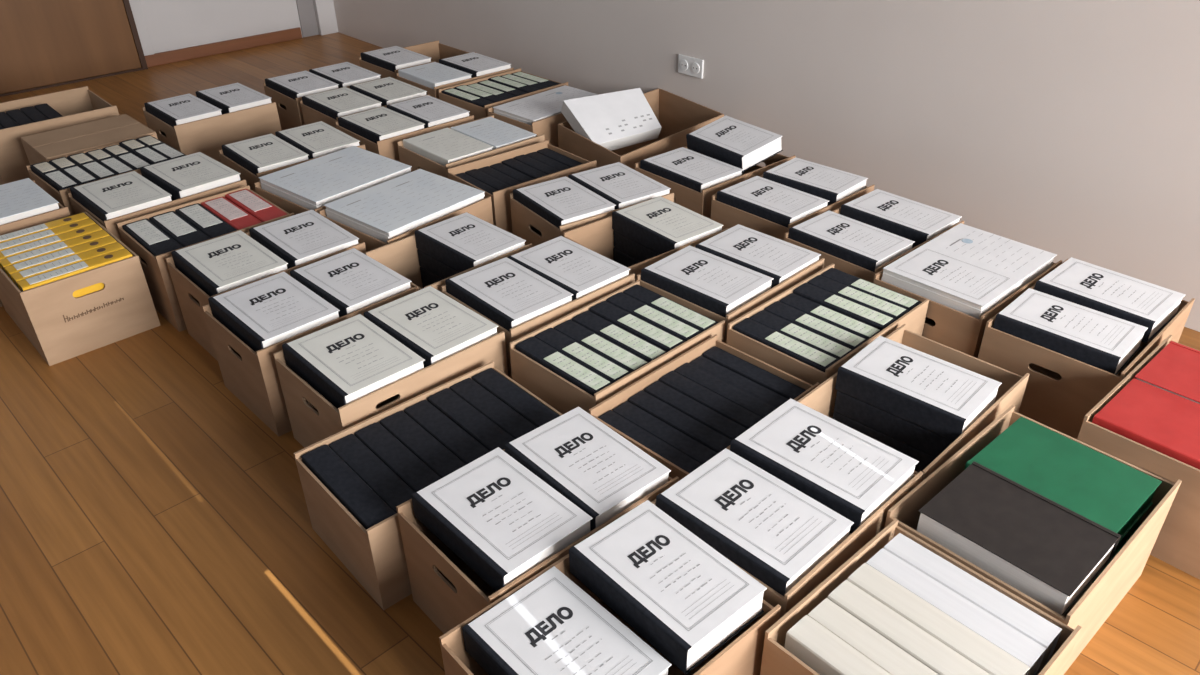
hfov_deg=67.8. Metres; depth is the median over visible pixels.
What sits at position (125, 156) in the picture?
volume
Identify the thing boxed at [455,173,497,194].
volume
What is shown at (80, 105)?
box
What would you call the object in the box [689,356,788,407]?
volume
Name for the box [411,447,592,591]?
folder
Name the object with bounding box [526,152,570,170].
volume
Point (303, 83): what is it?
folder
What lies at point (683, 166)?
folder
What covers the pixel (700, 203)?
box
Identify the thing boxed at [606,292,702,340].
volume
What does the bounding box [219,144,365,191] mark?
box
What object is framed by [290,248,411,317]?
folder
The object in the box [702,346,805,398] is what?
volume
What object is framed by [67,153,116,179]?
volume
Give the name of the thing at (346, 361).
folder
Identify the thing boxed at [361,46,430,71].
folder
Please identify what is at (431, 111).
folder
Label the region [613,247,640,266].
folder
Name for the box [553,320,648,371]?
volume
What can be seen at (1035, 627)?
volume
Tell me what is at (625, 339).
volume
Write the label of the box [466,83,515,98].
volume
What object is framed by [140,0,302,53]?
wall
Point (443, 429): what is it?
volume
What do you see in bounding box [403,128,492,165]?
folder
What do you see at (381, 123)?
folder
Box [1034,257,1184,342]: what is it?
folder
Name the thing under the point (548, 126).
box
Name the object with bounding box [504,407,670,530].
folder
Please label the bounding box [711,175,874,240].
box
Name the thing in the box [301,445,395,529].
volume
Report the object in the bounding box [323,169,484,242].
paper stack
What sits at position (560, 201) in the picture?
folder
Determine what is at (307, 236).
folder
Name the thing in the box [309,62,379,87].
folder
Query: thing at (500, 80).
volume
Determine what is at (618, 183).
folder
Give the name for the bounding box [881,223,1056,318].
paper stack
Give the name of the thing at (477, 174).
volume
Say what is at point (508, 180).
volume
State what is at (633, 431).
volume
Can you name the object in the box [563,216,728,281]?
box
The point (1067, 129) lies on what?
wall
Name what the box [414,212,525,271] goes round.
folder
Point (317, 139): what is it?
folder
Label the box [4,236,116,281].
ring binder
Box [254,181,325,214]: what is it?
box
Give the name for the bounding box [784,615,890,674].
volume
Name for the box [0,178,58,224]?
folder
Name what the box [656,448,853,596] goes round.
folder
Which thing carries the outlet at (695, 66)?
attached to the wall socket at (691, 66)
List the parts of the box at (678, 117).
panel, panel, panel, panel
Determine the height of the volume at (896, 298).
0.249 m
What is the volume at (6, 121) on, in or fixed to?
on the box at (80, 105)
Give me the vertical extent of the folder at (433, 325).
0.062 m
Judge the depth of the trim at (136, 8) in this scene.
5.38 m
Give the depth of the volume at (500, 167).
3.31 m
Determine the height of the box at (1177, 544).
0.266 m
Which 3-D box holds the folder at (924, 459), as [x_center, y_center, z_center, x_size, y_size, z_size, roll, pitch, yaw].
[0.739,0.218,2.143,0.296,0.062,0.196,26,41,36]
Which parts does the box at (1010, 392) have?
panel, panel, panel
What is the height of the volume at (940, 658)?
0.236 m
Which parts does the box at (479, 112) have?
panel, panel, panel, panel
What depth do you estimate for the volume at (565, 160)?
3.42 m
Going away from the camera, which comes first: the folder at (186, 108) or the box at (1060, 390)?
the box at (1060, 390)
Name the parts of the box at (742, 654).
panel, panel, panel, panel, panel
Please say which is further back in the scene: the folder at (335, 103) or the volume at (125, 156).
the folder at (335, 103)
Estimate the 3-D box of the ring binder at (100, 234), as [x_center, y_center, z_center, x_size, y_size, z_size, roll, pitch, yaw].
[-1.694,-0.182,2.840,0.305,0.238,0.061,-28,41,-36]
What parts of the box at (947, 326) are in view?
panel, panel, panel, panel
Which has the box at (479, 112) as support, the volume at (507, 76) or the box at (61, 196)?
the volume at (507, 76)
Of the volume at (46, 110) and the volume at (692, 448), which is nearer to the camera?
the volume at (692, 448)
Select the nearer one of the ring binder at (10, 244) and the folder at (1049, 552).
the folder at (1049, 552)
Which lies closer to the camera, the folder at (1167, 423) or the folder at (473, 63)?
the folder at (1167, 423)
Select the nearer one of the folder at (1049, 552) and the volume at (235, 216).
the folder at (1049, 552)
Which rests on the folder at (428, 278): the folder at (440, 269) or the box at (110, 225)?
the folder at (440, 269)
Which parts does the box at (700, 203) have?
panel, panel, panel, panel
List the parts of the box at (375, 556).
panel, panel, panel, panel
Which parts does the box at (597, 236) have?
panel, panel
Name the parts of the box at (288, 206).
panel, panel, panel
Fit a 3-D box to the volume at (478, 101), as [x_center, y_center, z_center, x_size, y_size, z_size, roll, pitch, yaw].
[-0.590,-0.981,4.093,0.065,0.252,0.331,-28,41,-36]
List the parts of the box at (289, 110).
panel, panel, panel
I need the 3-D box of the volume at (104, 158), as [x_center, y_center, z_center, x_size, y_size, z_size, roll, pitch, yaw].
[-1.858,-0.562,3.453,0.336,0.258,0.063,27,41,37]
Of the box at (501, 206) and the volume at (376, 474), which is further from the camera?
the box at (501, 206)
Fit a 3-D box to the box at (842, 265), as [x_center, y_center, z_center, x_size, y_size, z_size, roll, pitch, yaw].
[0.865,-0.233,2.865,0.482,0.266,0.331,-26,40,-34]
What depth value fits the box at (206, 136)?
3.87 m
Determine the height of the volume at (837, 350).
0.245 m
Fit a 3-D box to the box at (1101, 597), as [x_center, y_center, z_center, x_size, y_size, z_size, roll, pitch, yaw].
[0.859,0.422,1.820,0.500,0.266,0.350,-26,40,-34]
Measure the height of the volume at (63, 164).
0.260 m
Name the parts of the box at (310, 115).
panel, panel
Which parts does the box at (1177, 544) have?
panel, panel, panel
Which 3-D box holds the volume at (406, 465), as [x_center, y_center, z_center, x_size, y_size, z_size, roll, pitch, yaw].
[-0.434,0.352,2.007,0.062,0.206,0.306,-26,40,-34]
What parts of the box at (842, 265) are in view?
panel, panel, panel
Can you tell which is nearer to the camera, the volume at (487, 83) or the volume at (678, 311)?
the volume at (678, 311)
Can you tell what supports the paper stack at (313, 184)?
in the box at (288, 206)
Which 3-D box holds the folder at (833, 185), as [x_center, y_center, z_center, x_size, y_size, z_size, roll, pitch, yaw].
[0.750,-0.540,3.125,0.296,0.062,0.202,27,41,37]
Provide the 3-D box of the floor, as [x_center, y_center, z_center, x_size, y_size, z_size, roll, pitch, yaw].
[-0.629,0.727,1.671,5.420,0.050,9.600,-26,40,-34]
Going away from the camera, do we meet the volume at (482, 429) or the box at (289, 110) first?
the volume at (482, 429)
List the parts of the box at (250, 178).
panel, panel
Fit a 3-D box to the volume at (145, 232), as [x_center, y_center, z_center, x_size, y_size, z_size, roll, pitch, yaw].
[-1.413,-0.215,2.894,0.083,0.251,0.321,-27,41,-35]
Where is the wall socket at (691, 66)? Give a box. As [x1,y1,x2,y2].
[678,54,703,78]
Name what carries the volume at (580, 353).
on the box at (556, 391)
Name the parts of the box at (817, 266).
panel, panel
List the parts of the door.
frame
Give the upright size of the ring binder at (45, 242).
0.238 m
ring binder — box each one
[0,213,88,242]
[0,218,95,250]
[0,224,102,267]
[0,230,109,274]
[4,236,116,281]
[10,242,123,289]
[17,248,132,297]
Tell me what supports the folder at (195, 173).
in the box at (110, 225)
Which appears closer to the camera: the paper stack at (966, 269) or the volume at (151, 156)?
the paper stack at (966, 269)
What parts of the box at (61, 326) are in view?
panel, panel, panel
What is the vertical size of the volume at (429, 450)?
0.206 m
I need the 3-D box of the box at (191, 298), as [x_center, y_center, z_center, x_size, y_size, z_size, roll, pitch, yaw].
[-1.013,-0.152,2.786,0.484,0.266,0.333,-27,41,-35]
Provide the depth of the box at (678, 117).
3.71 m
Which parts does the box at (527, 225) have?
panel, panel, panel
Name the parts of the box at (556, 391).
panel, panel, panel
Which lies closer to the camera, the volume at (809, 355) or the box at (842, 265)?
the volume at (809, 355)
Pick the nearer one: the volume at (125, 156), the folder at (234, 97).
the volume at (125, 156)
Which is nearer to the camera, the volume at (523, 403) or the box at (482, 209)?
the volume at (523, 403)
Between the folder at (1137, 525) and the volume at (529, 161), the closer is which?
the folder at (1137, 525)
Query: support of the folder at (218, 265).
in the box at (191, 298)
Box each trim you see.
[129,0,153,55]
[296,0,318,37]
[313,0,337,34]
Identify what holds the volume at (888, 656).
in the box at (776, 660)
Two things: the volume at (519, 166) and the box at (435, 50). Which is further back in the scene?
the box at (435, 50)
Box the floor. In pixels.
[0,32,1199,674]
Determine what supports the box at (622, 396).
on the floor
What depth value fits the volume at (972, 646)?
1.49 m
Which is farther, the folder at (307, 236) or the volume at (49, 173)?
the volume at (49, 173)
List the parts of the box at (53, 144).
panel, panel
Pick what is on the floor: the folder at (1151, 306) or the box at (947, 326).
the box at (947, 326)
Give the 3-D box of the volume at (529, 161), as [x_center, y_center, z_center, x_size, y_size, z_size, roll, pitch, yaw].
[-0.221,-0.546,3.410,0.053,0.231,0.281,-25,39,-33]
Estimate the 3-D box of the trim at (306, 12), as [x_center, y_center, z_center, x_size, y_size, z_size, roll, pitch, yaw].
[-2.000,-3.208,5.397,0.115,2.700,0.010,-26,40,-34]
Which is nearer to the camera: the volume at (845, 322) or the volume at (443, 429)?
the volume at (443, 429)
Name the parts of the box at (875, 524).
panel, panel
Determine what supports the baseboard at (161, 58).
attached to the wall at (171, 24)
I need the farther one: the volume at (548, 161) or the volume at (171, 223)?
the volume at (548, 161)
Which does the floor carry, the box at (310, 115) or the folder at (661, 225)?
the box at (310, 115)
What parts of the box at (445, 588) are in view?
panel, panel, panel, panel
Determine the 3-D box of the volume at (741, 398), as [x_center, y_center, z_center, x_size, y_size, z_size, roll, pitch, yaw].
[0.306,0.216,2.195,0.053,0.214,0.296,-28,41,-36]
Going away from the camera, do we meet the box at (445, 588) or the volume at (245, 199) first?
the box at (445, 588)
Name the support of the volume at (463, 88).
on the box at (479, 112)
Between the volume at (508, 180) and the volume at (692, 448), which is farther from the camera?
the volume at (508, 180)
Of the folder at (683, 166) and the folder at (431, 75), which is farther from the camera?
the folder at (431, 75)
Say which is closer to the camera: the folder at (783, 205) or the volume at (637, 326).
the volume at (637, 326)
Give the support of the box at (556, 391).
on the floor
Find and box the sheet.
[561,88,661,150]
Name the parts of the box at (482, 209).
panel, panel, panel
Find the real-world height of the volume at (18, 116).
0.236 m
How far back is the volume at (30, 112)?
3.95 m
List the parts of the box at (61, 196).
panel, panel, panel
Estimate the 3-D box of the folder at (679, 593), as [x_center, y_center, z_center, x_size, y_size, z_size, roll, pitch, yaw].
[0.114,0.424,1.561,0.193,0.062,0.292,-25,40,-33]
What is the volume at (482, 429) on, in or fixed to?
on the box at (375, 556)
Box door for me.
[0,0,147,96]
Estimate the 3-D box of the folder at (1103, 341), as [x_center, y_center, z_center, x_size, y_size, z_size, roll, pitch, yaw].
[1.199,-0.016,2.286,0.300,0.062,0.202,27,42,37]
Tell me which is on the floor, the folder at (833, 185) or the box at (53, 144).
the box at (53, 144)
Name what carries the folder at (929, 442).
on the folder at (924, 459)
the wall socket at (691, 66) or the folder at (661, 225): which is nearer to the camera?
the folder at (661, 225)
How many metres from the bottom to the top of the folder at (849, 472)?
0.062 m
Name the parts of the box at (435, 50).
panel, panel, panel, panel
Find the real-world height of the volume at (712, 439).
0.212 m
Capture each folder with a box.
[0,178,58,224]
[70,171,171,221]
[140,152,240,200]
[144,93,221,126]
[171,230,287,296]
[195,83,270,113]
[208,272,339,351]
[221,134,307,175]
[249,210,358,268]
[265,71,338,99]
[275,121,359,159]
[282,314,424,408]
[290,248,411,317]
[302,87,381,119]
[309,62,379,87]
[338,107,423,143]
[350,77,426,105]
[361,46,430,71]
[364,286,498,367]
[387,95,469,127]
[398,62,471,88]
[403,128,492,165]
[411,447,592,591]
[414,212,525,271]
[417,249,459,278]
[420,267,442,285]
[439,52,510,77]
[445,257,572,331]
[451,117,536,149]
[462,566,670,674]
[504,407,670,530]
[507,236,630,300]
[513,176,615,227]
[568,162,670,209]
[569,500,766,674]
[612,196,723,253]
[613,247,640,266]
[640,147,742,192]
[641,245,773,317]
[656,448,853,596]
[686,116,782,171]
[695,224,820,287]
[717,176,828,227]
[730,399,918,533]
[763,158,867,205]
[788,211,914,271]
[833,411,936,471]
[834,390,953,456]
[835,336,1001,440]
[840,189,961,247]
[916,461,1120,616]
[964,417,1161,542]
[993,288,1147,374]
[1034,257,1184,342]
[1092,378,1199,469]
[1092,517,1141,582]
[1135,341,1199,403]
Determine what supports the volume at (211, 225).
on the box at (156, 272)
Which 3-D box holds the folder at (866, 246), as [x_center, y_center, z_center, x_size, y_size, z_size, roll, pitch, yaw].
[0.764,-0.287,2.730,0.202,0.062,0.312,-26,40,-34]
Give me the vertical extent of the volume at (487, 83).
0.248 m
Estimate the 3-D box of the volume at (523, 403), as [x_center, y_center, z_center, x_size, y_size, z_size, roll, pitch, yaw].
[-0.192,0.234,2.185,0.062,0.209,0.306,-26,40,-34]
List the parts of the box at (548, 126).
panel, panel, panel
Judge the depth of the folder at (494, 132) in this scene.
3.60 m
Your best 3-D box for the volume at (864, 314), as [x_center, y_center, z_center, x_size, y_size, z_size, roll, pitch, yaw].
[0.660,0.014,2.473,0.064,0.251,0.286,-28,41,-36]
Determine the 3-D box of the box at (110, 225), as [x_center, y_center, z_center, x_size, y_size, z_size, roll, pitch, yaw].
[-1.565,-0.423,3.233,0.347,0.266,0.489,27,42,37]
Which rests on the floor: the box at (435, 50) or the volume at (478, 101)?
the box at (435, 50)
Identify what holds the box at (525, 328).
on the floor
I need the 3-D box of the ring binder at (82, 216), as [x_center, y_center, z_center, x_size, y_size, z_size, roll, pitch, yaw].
[-1.827,-0.254,2.958,0.305,0.238,0.061,-28,41,-36]
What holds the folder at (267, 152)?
in the box at (250, 178)
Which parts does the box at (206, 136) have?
panel, panel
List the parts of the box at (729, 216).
panel, panel, panel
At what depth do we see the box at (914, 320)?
2.29 m
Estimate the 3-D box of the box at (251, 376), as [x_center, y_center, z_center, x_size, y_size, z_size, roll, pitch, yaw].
[-0.795,-0.001,2.539,0.480,0.266,0.327,-28,41,-36]
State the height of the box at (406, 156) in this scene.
0.266 m
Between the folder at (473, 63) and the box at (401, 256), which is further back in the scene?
the folder at (473, 63)
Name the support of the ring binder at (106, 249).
in the box at (61, 326)
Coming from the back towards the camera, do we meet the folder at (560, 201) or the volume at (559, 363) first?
the folder at (560, 201)
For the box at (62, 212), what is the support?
on the floor
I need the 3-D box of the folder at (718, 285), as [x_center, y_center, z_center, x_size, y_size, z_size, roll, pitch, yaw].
[0.300,-0.153,2.526,0.304,0.062,0.215,27,42,37]
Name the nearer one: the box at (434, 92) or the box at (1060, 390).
the box at (1060, 390)
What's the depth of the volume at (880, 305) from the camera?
2.44 m
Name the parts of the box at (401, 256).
panel, panel, panel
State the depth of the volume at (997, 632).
1.52 m
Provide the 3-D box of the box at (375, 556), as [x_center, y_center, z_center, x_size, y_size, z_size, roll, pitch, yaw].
[-0.361,0.315,2.060,0.535,0.226,0.325,-26,40,-34]
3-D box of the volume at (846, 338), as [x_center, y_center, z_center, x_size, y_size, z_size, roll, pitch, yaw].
[0.565,0.066,2.398,0.064,0.245,0.286,-28,41,-36]
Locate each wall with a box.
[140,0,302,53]
[333,0,1199,331]
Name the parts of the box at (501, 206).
panel, panel, panel, panel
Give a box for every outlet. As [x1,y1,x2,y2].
[680,60,687,70]
[692,63,699,73]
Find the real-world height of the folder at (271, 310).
0.062 m
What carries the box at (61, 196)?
on the floor
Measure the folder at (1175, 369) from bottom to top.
0.062 m
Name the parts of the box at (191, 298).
panel, panel, panel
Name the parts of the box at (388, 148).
panel, panel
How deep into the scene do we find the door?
5.12 m
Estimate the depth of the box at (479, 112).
4.04 m
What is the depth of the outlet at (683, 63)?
3.90 m
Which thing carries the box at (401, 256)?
on the floor
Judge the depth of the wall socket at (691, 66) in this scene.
3.88 m
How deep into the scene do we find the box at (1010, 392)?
2.14 m
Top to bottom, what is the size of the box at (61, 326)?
0.250 m
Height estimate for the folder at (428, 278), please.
0.062 m
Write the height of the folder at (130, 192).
0.062 m
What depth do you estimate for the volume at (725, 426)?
2.07 m
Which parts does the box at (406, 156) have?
panel, panel, panel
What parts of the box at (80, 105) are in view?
panel, panel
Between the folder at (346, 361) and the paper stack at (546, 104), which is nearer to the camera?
the folder at (346, 361)
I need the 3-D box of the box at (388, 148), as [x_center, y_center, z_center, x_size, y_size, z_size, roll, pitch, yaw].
[-0.820,-0.809,3.829,0.462,0.266,0.345,-26,40,-34]
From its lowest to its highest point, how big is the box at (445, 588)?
0.266 m
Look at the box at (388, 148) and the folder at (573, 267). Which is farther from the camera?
the box at (388, 148)
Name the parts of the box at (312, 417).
panel, panel, panel, panel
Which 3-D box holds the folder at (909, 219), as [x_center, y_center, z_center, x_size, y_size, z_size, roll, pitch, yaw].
[0.963,-0.380,2.873,0.204,0.062,0.310,-26,40,-34]
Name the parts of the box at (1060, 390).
panel, panel, panel, panel, panel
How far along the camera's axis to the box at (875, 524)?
1.65 m
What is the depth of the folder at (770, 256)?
2.63 m
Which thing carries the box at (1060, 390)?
on the floor
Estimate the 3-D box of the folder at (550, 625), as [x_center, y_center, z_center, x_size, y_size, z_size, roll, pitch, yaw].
[-0.058,0.529,1.474,0.202,0.062,0.290,-27,40,-35]
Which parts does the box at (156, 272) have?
panel, panel, panel, panel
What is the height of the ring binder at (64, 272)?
0.238 m
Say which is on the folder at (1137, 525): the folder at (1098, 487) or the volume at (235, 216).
the folder at (1098, 487)
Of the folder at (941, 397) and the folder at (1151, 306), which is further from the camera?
the folder at (1151, 306)
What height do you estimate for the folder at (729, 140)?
0.094 m
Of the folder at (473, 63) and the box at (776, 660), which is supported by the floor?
the box at (776, 660)
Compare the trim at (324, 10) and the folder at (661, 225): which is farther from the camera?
the trim at (324, 10)
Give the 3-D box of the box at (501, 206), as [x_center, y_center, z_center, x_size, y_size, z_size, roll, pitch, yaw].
[-0.284,-0.524,3.361,0.460,0.266,0.300,-25,39,-33]
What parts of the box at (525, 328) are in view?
panel, panel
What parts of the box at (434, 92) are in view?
panel, panel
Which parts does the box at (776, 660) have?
panel, panel, panel, panel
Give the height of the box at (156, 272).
0.266 m
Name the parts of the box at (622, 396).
panel, panel, panel, panel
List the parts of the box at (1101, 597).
panel, panel, panel, panel, panel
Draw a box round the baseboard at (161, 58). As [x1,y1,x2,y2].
[145,27,301,66]
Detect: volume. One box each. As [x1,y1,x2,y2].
[0,112,18,128]
[6,109,33,125]
[20,106,47,121]
[30,161,79,190]
[34,103,62,118]
[49,157,98,184]
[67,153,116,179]
[85,149,133,174]
[102,144,151,169]
[119,139,169,164]
[122,219,182,263]
[136,135,185,159]
[149,211,210,246]
[175,203,235,237]
[201,197,261,229]
[225,189,286,221]
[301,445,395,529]
[328,434,414,512]
[354,422,441,491]
[379,411,465,477]
[404,400,489,464]
[427,388,514,450]
[442,88,494,107]
[449,378,537,438]
[454,85,504,101]
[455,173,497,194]
[465,169,510,190]
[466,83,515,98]
[472,368,559,426]
[477,80,526,95]
[478,166,521,185]
[488,76,540,92]
[490,163,533,182]
[500,74,549,88]
[502,158,547,178]
[511,72,559,86]
[513,155,558,174]
[515,336,612,395]
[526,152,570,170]
[534,327,631,382]
[537,148,582,167]
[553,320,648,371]
[572,311,666,361]
[589,301,685,351]
[598,410,701,472]
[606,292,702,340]
[613,401,717,464]
[623,285,718,330]
[628,390,731,452]
[644,381,747,439]
[659,371,762,428]
[674,363,776,417]
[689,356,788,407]
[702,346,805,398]
[733,318,839,371]
[749,310,852,358]
[764,301,867,349]
[779,293,881,339]
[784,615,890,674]
[793,283,897,329]
[807,275,910,318]
[808,598,938,674]
[821,268,921,309]
[827,580,990,674]
[847,563,1029,674]
[866,548,1045,674]
[883,533,1061,674]
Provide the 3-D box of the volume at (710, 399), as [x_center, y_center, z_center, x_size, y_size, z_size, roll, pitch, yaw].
[0.268,0.237,2.162,0.053,0.216,0.296,-28,41,-36]
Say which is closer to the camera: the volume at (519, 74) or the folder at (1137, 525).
the folder at (1137, 525)
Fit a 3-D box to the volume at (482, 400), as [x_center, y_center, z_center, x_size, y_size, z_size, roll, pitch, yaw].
[-0.242,0.256,2.151,0.062,0.208,0.306,-26,40,-34]
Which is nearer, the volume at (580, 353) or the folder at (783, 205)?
the volume at (580, 353)
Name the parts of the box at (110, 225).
panel, panel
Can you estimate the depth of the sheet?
3.63 m
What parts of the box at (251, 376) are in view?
panel, panel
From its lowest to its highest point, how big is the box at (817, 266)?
0.266 m
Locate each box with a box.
[0,86,118,184]
[0,180,70,306]
[0,212,160,365]
[20,114,157,164]
[26,134,153,215]
[68,173,246,242]
[117,185,293,331]
[142,102,281,162]
[165,232,365,360]
[202,286,418,435]
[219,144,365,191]
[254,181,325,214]
[263,78,381,130]
[273,331,507,447]
[294,361,562,609]
[300,95,429,127]
[319,196,492,251]
[335,115,473,161]
[359,40,475,78]
[365,234,531,291]
[396,68,513,98]
[396,449,678,633]
[397,115,544,177]
[438,68,567,119]
[439,554,780,674]
[441,273,634,378]
[447,140,595,233]
[488,85,566,147]
[509,280,724,413]
[510,193,673,246]
[558,88,723,169]
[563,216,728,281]
[589,334,819,480]
[635,146,795,218]
[637,246,824,343]
[651,447,922,618]
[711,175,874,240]
[727,263,928,384]
[760,519,1081,674]
[784,207,963,282]
[797,324,1029,481]
[873,260,1061,357]
[884,405,1181,674]
[978,259,1194,438]
[1077,335,1199,579]
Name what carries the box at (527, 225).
on the floor
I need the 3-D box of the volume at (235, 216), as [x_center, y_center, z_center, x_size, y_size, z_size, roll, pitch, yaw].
[-1.225,-0.311,3.044,0.083,0.250,0.321,-27,41,-35]
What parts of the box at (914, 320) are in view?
panel, panel, panel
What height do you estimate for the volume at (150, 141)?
0.261 m
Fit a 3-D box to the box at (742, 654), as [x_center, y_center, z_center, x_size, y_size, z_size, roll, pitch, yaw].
[0.023,0.591,1.573,0.470,0.266,0.339,-26,40,-34]
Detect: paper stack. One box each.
[259,146,411,209]
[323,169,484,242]
[493,85,597,124]
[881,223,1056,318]
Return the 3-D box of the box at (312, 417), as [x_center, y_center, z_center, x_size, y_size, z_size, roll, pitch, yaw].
[-0.528,0.126,2.329,0.475,0.266,0.325,-27,41,-35]
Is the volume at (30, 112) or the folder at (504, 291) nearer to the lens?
the folder at (504, 291)
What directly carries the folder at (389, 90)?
in the box at (310, 115)

